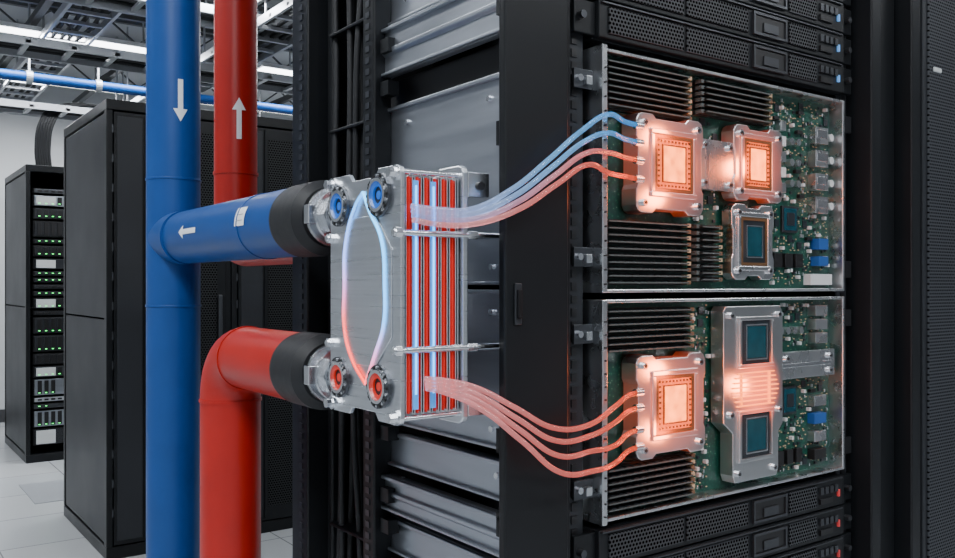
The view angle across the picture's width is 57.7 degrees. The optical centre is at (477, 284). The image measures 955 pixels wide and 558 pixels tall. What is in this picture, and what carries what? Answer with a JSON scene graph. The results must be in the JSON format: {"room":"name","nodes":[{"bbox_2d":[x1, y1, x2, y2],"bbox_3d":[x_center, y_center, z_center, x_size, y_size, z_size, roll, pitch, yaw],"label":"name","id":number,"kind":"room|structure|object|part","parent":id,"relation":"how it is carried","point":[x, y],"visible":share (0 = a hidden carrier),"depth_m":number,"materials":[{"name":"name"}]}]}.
{"room":"data center","nodes":[
{"label":"data center","id":0,"kind":"room"},
{"bbox_2d":[0,422,292,557],"bbox_3d":[-0.256,1.325,3.584,10.200,0.050,12.500,0,0,-36],"label":"floor","id":1,"kind":"structure","parent":0,"point":[28,529],"depth_m":4.71,"materials":[{"name":"grey tile"}]},
{"bbox_2d":[5,164,63,463],"bbox_3d":[-3.350,0.210,6.905,0.600,2.180,1.050,0,0,-36],"label":"tall cabinet","id":2,"kind":"object","parent":1,"relation":"on","point":[34,194],"visible":0.59,"depth_m":6.43,"materials":[{"name":"black metal"}]},
{"bbox_2d":[19,479,63,503],"bbox_3d":[-2.557,1.298,5.559,0.600,0.004,0.600,0,0,-36],"label":"tile","id":3,"kind":"object","parent":1,"relation":"on","point":[48,491],"depth_m":5.44,"materials":[{"name":"grey tile"}]},
{"bbox_2d":[64,98,230,557],"bbox_3d":[-1.788,0.210,4.649,0.600,2.180,1.035,0,0,-36],"label":"tall cabinet","id":4,"kind":"object","parent":1,"relation":"on","point":[105,148],"visible":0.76,"depth_m":4.20,"materials":[{"name":"grey metal"}]},
{"bbox_3d":[-1.501,0.205,4.248,0.544,2.050,0.047,0,0,-36],"label":"door","id":5,"kind":"part","parent":4,"relation":"part of","materials":[{"name":"grey metal"}]},
{"bbox_2d":[145,0,330,557],"bbox_3d":[-0.375,-0.375,1.299,0.148,3.350,0.674,0,0,-36],"label":"supply pipe","id":6,"kind":"object","parent":1,"relation":"on","point":[182,234],"visible":0.96,"depth_m":1.47,"materials":[{"name":"metal"}]},
{"bbox_2d":[231,116,292,532],"bbox_3d":[-1.299,0.210,5.005,0.600,2.180,1.035,0,0,-36],"label":"tall cabinet","id":7,"kind":"object","parent":1,"relation":"on","point":[261,296],"visible":0.28,"depth_m":4.56,"materials":[{"name":"grey metal"}]},
{"bbox_2d":[199,326,330,557],"bbox_3d":[-0.293,0.679,1.191,0.148,1.242,0.404,0,0,-36],"label":"pipe","id":8,"kind":"object","parent":1,"relation":"on","point":[245,363],"visible":0.88,"depth_m":1.25,"materials":[{"name":"metal"}]},
{"bbox_2d":[293,0,919,557],"bbox_3d":[0.205,0.200,1.339,0.814,2.200,0.545,0,0,-36],"label":"rack","id":9,"kind":"object","parent":1,"relation":"on","point":[372,91],"visible":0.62,"depth_m":1.13,"materials":[{"name":"black metal"}]},
{"bbox_2d":[304,164,498,425],"bbox_3d":[-0.087,0.010,0.967,0.151,0.270,0.201,0,0,-36],"label":"heat exchanger","id":10,"kind":"object","parent":9,"relation":"attached to","point":[399,285],"visible":1,"depth_m":0.90,"materials":[{"name":"metal"}]},
{"bbox_3d":[-0.119,0.010,0.918,0.006,0.260,0.154,0,0,-36],"label":"plate","id":11,"kind":"part","parent":10,"relation":"part of","materials":[{"name":"silver metal"}]},
{"bbox_3d":[-0.058,0.010,0.963,0.007,0.270,0.154,0,0,-36],"label":"plate","id":12,"kind":"part","parent":10,"relation":"part of","materials":[{"name":"red metal"}]},
{"bbox_2d":[440,296,850,525],"bbox_3d":[0.217,0.145,1.309,0.566,0.257,0.442,0,0,-36],"label":"server board","id":13,"kind":"object","parent":9,"relation":"in","point":[742,394],"visible":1,"depth_m":1.13,"materials":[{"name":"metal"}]},
{"bbox_3d":[0.231,0.146,1.067,0.124,0.124,0.028,0,0,-36],"label":"cold plate","id":14,"kind":"part","parent":13,"relation":"part of","materials":[{"name":"orange"}]},
{"bbox_3d":[0.420,0.144,1.206,0.263,0.232,0.024,0,0,-36],"label":"cold plate","id":15,"kind":"part","parent":13,"relation":"part of","materials":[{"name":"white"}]},
{"bbox_2d":[440,473,851,557],"bbox_3d":[0.201,0.304,1.332,0.564,0.042,0.482,0,0,-36],"label":"server","id":16,"kind":"object","parent":9,"relation":"in","point":[641,535],"visible":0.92,"depth_m":1.11,"materials":[{"name":"grey metal"}]},
{"bbox_2d":[440,0,851,96],"bbox_3d":[0.201,-0.306,1.332,0.564,0.042,0.482,0,0,-36],"label":"server","id":17,"kind":"object","parent":9,"relation":"in","point":[622,28],"visible":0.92,"depth_m":1.11,"materials":[{"name":"grey metal"}]},
{"bbox_2d":[468,44,850,292],"bbox_3d":[0.217,-0.133,1.309,0.566,0.283,0.442,0,0,-36],"label":"server board","id":18,"kind":"object","parent":9,"relation":"in","point":[742,190],"visible":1,"depth_m":1.12,"materials":[{"name":"metal"}]},
{"bbox_2d":[632,121,644,450],"bbox_3d":[0.189,0.002,1.018,0.012,0.386,0.009,0,0,-36],"label":"fittings","id":19,"kind":"object","parent":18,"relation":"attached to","point":[640,125],"visible":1,"depth_m":1.01,"materials":[{"name":"metal"}]},
{"bbox_2d":[410,112,636,212],"bbox_3d":[0.071,-0.134,0.924,0.302,0.122,0.039,0,0,-32],"label":"hose","id":20,"kind":"object","parent":19,"relation":"attached to","point":[616,116],"visible":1,"depth_m":0.90,"materials":[{"name":"blue plastic"}]},
{"bbox_2d":[411,148,636,222],"bbox_3d":[0.073,-0.107,0.921,0.302,0.089,0.047,0,0,-32],"label":"hose","id":21,"kind":"object","parent":19,"relation":"attached to","point":[579,156],"visible":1,"depth_m":0.89,"materials":[{"name":"plastic"}]},
{"bbox_2d":[411,131,636,217],"bbox_3d":[0.072,-0.120,0.923,0.302,0.106,0.043,0,0,-32],"label":"hose","id":22,"kind":"object","parent":19,"relation":"attached to","point":[584,141],"visible":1,"depth_m":0.89,"materials":[{"name":"blue plastic"}]},
{"bbox_2d":[412,162,636,227],"bbox_3d":[0.074,-0.095,0.919,0.302,0.075,0.051,0,0,-32],"label":"hose","id":23,"kind":"object","parent":19,"relation":"attached to","point":[599,167],"visible":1,"depth_m":0.88,"materials":[{"name":"plastic"}]},
{"bbox_2d":[424,380,636,444],"bbox_3d":[0.079,0.131,0.927,0.286,0.074,0.042,0,0,-32],"label":"hose","id":24,"kind":"object","parent":19,"relation":"attached to","point":[479,395],"visible":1,"depth_m":0.89,"materials":[{"name":"plastic"}]},
{"bbox_2d":[424,376,636,431],"bbox_3d":[0.077,0.124,0.929,0.286,0.066,0.039,0,0,-32],"label":"hose","id":25,"kind":"object","parent":19,"relation":"attached to","point":[475,387],"visible":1,"depth_m":0.90,"materials":[{"name":"plastic"}]},
{"bbox_2d":[425,386,636,477],"bbox_3d":[0.081,0.152,0.924,0.286,0.104,0.050,0,0,-32],"label":"hose","id":26,"kind":"object","parent":19,"relation":"attached to","point":[474,405],"visible":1,"depth_m":0.88,"materials":[{"name":"plastic"}]},
{"bbox_2d":[425,383,636,459],"bbox_3d":[0.080,0.141,0.925,0.286,0.087,0.046,0,0,-32],"label":"hose","id":27,"kind":"object","parent":19,"relation":"attached to","point":[482,403],"visible":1,"depth_m":0.89,"materials":[{"name":"plastic"}]},
{"bbox_3d":[0.229,-0.145,1.065,0.120,0.119,0.028,0,0,-36],"label":"cold plate","id":28,"kind":"part","parent":18,"relation":"part of","materials":[{"name":"orange"}]},
{"bbox_3d":[0.306,-0.154,1.118,0.074,0.064,0.015,0,0,-36],"label":"bridge plate","id":29,"kind":"part","parent":18,"relation":"part of","materials":[{"name":"metal"}]},
{"bbox_3d":[0.367,-0.058,1.170,0.091,0.101,0.020,0,0,-36],"label":"cold plate","id":30,"kind":"part","parent":18,"relation":"part of","materials":[{"name":"metal"}]},
{"bbox_3d":[0.373,-0.162,1.172,0.106,0.100,0.024,0,0,-36],"label":"cold plate","id":31,"kind":"part","parent":18,"relation":"part of","materials":[{"name":"orange"}]},
{"bbox_2d":[586,0,851,65],"bbox_3d":[0.201,-0.351,1.332,0.564,0.042,0.482,0,0,-36],"label":"server","id":32,"kind":"object","parent":9,"relation":"in","point":[732,17],"visible":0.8,"depth_m":1.16,"materials":[{"name":"grey metal"}]},
{"bbox_2d":[639,502,851,557],"bbox_3d":[0.201,0.348,1.332,0.564,0.042,0.482,0,0,-36],"label":"server","id":33,"kind":"object","parent":9,"relation":"in","point":[769,539],"visible":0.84,"depth_m":1.18,"materials":[{"name":"grey metal"}]},
{"bbox_2d":[733,0,851,36],"bbox_3d":[0.201,-0.396,1.332,0.564,0.042,0.482,0,0,-36],"label":"server","id":34,"kind":"object","parent":9,"relation":"in","point":[831,15],"visible":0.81,"depth_m":1.24,"materials":[{"name":"grey metal"}]},
{"bbox_2d":[764,532,851,557],"bbox_3d":[0.201,0.393,1.332,0.564,0.042,0.482,0,0,-36],"label":"server","id":35,"kind":"object","parent":9,"relation":"in","point":[839,546],"visible":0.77,"depth_m":1.26,"materials":[{"name":"grey metal"}]},
{"bbox_2d":[833,0,850,6],"bbox_3d":[0.201,-0.440,1.332,0.564,0.042,0.482,0,0,-36],"label":"server","id":36,"kind":"object","parent":9,"relation":"in","point":[847,3],"visible":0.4,"depth_m":1.30,"materials":[{"name":"grey metal"}]},
{"bbox_2d":[920,0,954,557],"bbox_3d":[0.858,0.200,1.825,0.765,2.200,0.556,0,0,-36],"label":"tall cabinet","id":37,"kind":"object","parent":1,"relation":"on","point":[937,17],"visible":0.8,"depth_m":1.40,"materials":[{"name":"grey metal"}]},
{"bbox_2d":[0,79,292,409],"bbox_3d":[-3.946,-0.375,8.660,10.200,3.350,0.050,0,0,-36],"label":"wall","id":38,"kind":"structure","parent":0,"point":[17,132],"depth_m":8.30,"materials":[{"name":"white paint"}]},
{"bbox_2d":[0,409,4,421],"bbox_3d":[-3.926,1.240,8.634,10.200,0.120,0.015,0,0,-36],"label":"baseboard","id":39,"kind":"structure","parent":38,"relation":"attached to","point":[2,411],"depth_m":8.21,"materials":[{"name":"grey"}]},
{"bbox_2d":[0,0,292,114],"bbox_3d":[-2.079,-1.900,6.092,10.200,0.260,6.300,0,0,-36],"label":"ceiling","id":40,"kind":"structure","parent":0,"point":[41,8],"depth_m":6.30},
{"bbox_2d":[0,2,129,101],"bbox_3d":[-2.792,-1.850,5.882,0.300,0.400,5.601,0,0,-36],"label":"cable tray","id":41,"kind":"object","parent":40,"relation":"hanging from","point":[65,9],"visible":0.63,"depth_m":5.79,"materials":[{"name":"painted metal"},{"name":"steel"}]},
{"bbox_2d":[0,16,145,53],"bbox_3d":[-2.851,-1.870,5.963,1.600,0.360,0.160,0,0,-36],"label":"ceiling light","id":42,"kind":"object","parent":40,"relation":"hanging from","point":[7,27],"depth_m":6.03,"materials":[{"name":"white plastic"}]},
{"bbox_2d":[0,27,260,120],"bbox_3d":[-2.516,-1.685,7.288,6.502,0.730,0.350,0,0,-36],"label":"cable tray","id":43,"kind":"object","parent":40,"relation":"hanging from","point":[7,106],"visible":0.12,"depth_m":6.66,"materials":[{"name":"painted metal"},{"name":"steel"}]},
{"bbox_2d":[34,102,96,165],"bbox_3d":[-3.022,-1.155,6.827,0.843,0.542,0.049,0,0,-37],"label":"cable bundle","id":44,"kind":"object","parent":43,"relation":"hanging from","point":[43,134],"visible":0.66,"depth_m":6.61,"materials":[{"name":"plastic"}]},
{"bbox_2d":[0,32,292,94],"bbox_3d":[-1.634,-1.735,6.075,6.501,0.630,0.350,0,0,-36],"label":"cable tray","id":45,"kind":"object","parent":40,"relation":"hanging from","point":[15,45],"visible":0.23,"depth_m":5.48,"materials":[{"name":"painted metal"},{"name":"steel"}]},
{"bbox_2d":[0,3,292,114],"bbox_3d":[-1.911,-1.722,6.881,8.000,0.655,0.090,0,0,-36],"label":"pipe","id":46,"kind":"object","parent":40,"relation":"hanging from","point":[28,77],"visible":0.41,"depth_m":6.23,"materials":[{"name":"blue metal"}]},
{"bbox_2d":[52,0,292,40],"bbox_3d":[-1.237,-1.825,5.529,6.502,0.450,0.300,0,0,-36],"label":"cable tray","id":47,"kind":"object","parent":40,"relation":"hanging from","point":[135,7],"visible":0.05,"depth_m":5.08,"materials":[{"name":"painted metal"},{"name":"steel"}]},
{"bbox_2d":[122,0,292,102],"bbox_3d":[-1.886,-1.805,6.294,0.350,0.490,6.000,0,0,-36],"label":"cable tray","id":48,"kind":"object","parent":40,"relation":"hanging from","point":[279,11],"visible":0.15,"depth_m":5.59,"materials":[{"name":"painted metal"},{"name":"steel"}]},
{"bbox_2d":[213,0,292,265],"bbox_3d":[-0.383,-1.039,1.649,0.108,2.022,0.518,0,0,-36],"label":"riser pipe","id":49,"kind":"object","parent":40,"relation":"attached to","point":[235,174],"visible":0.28,"depth_m":1.78,"materials":[{"name":"red metal"}]},
{"bbox_2d":[257,48,292,75],"bbox_3d":[-1.071,-1.870,7.257,1.600,0.360,0.160,0,0,-36],"label":"ceiling light","id":50,"kind":"object","parent":40,"relation":"hanging from","point":[264,67],"depth_m":6.83,"materials":[{"name":"white plastic"}]}
]}

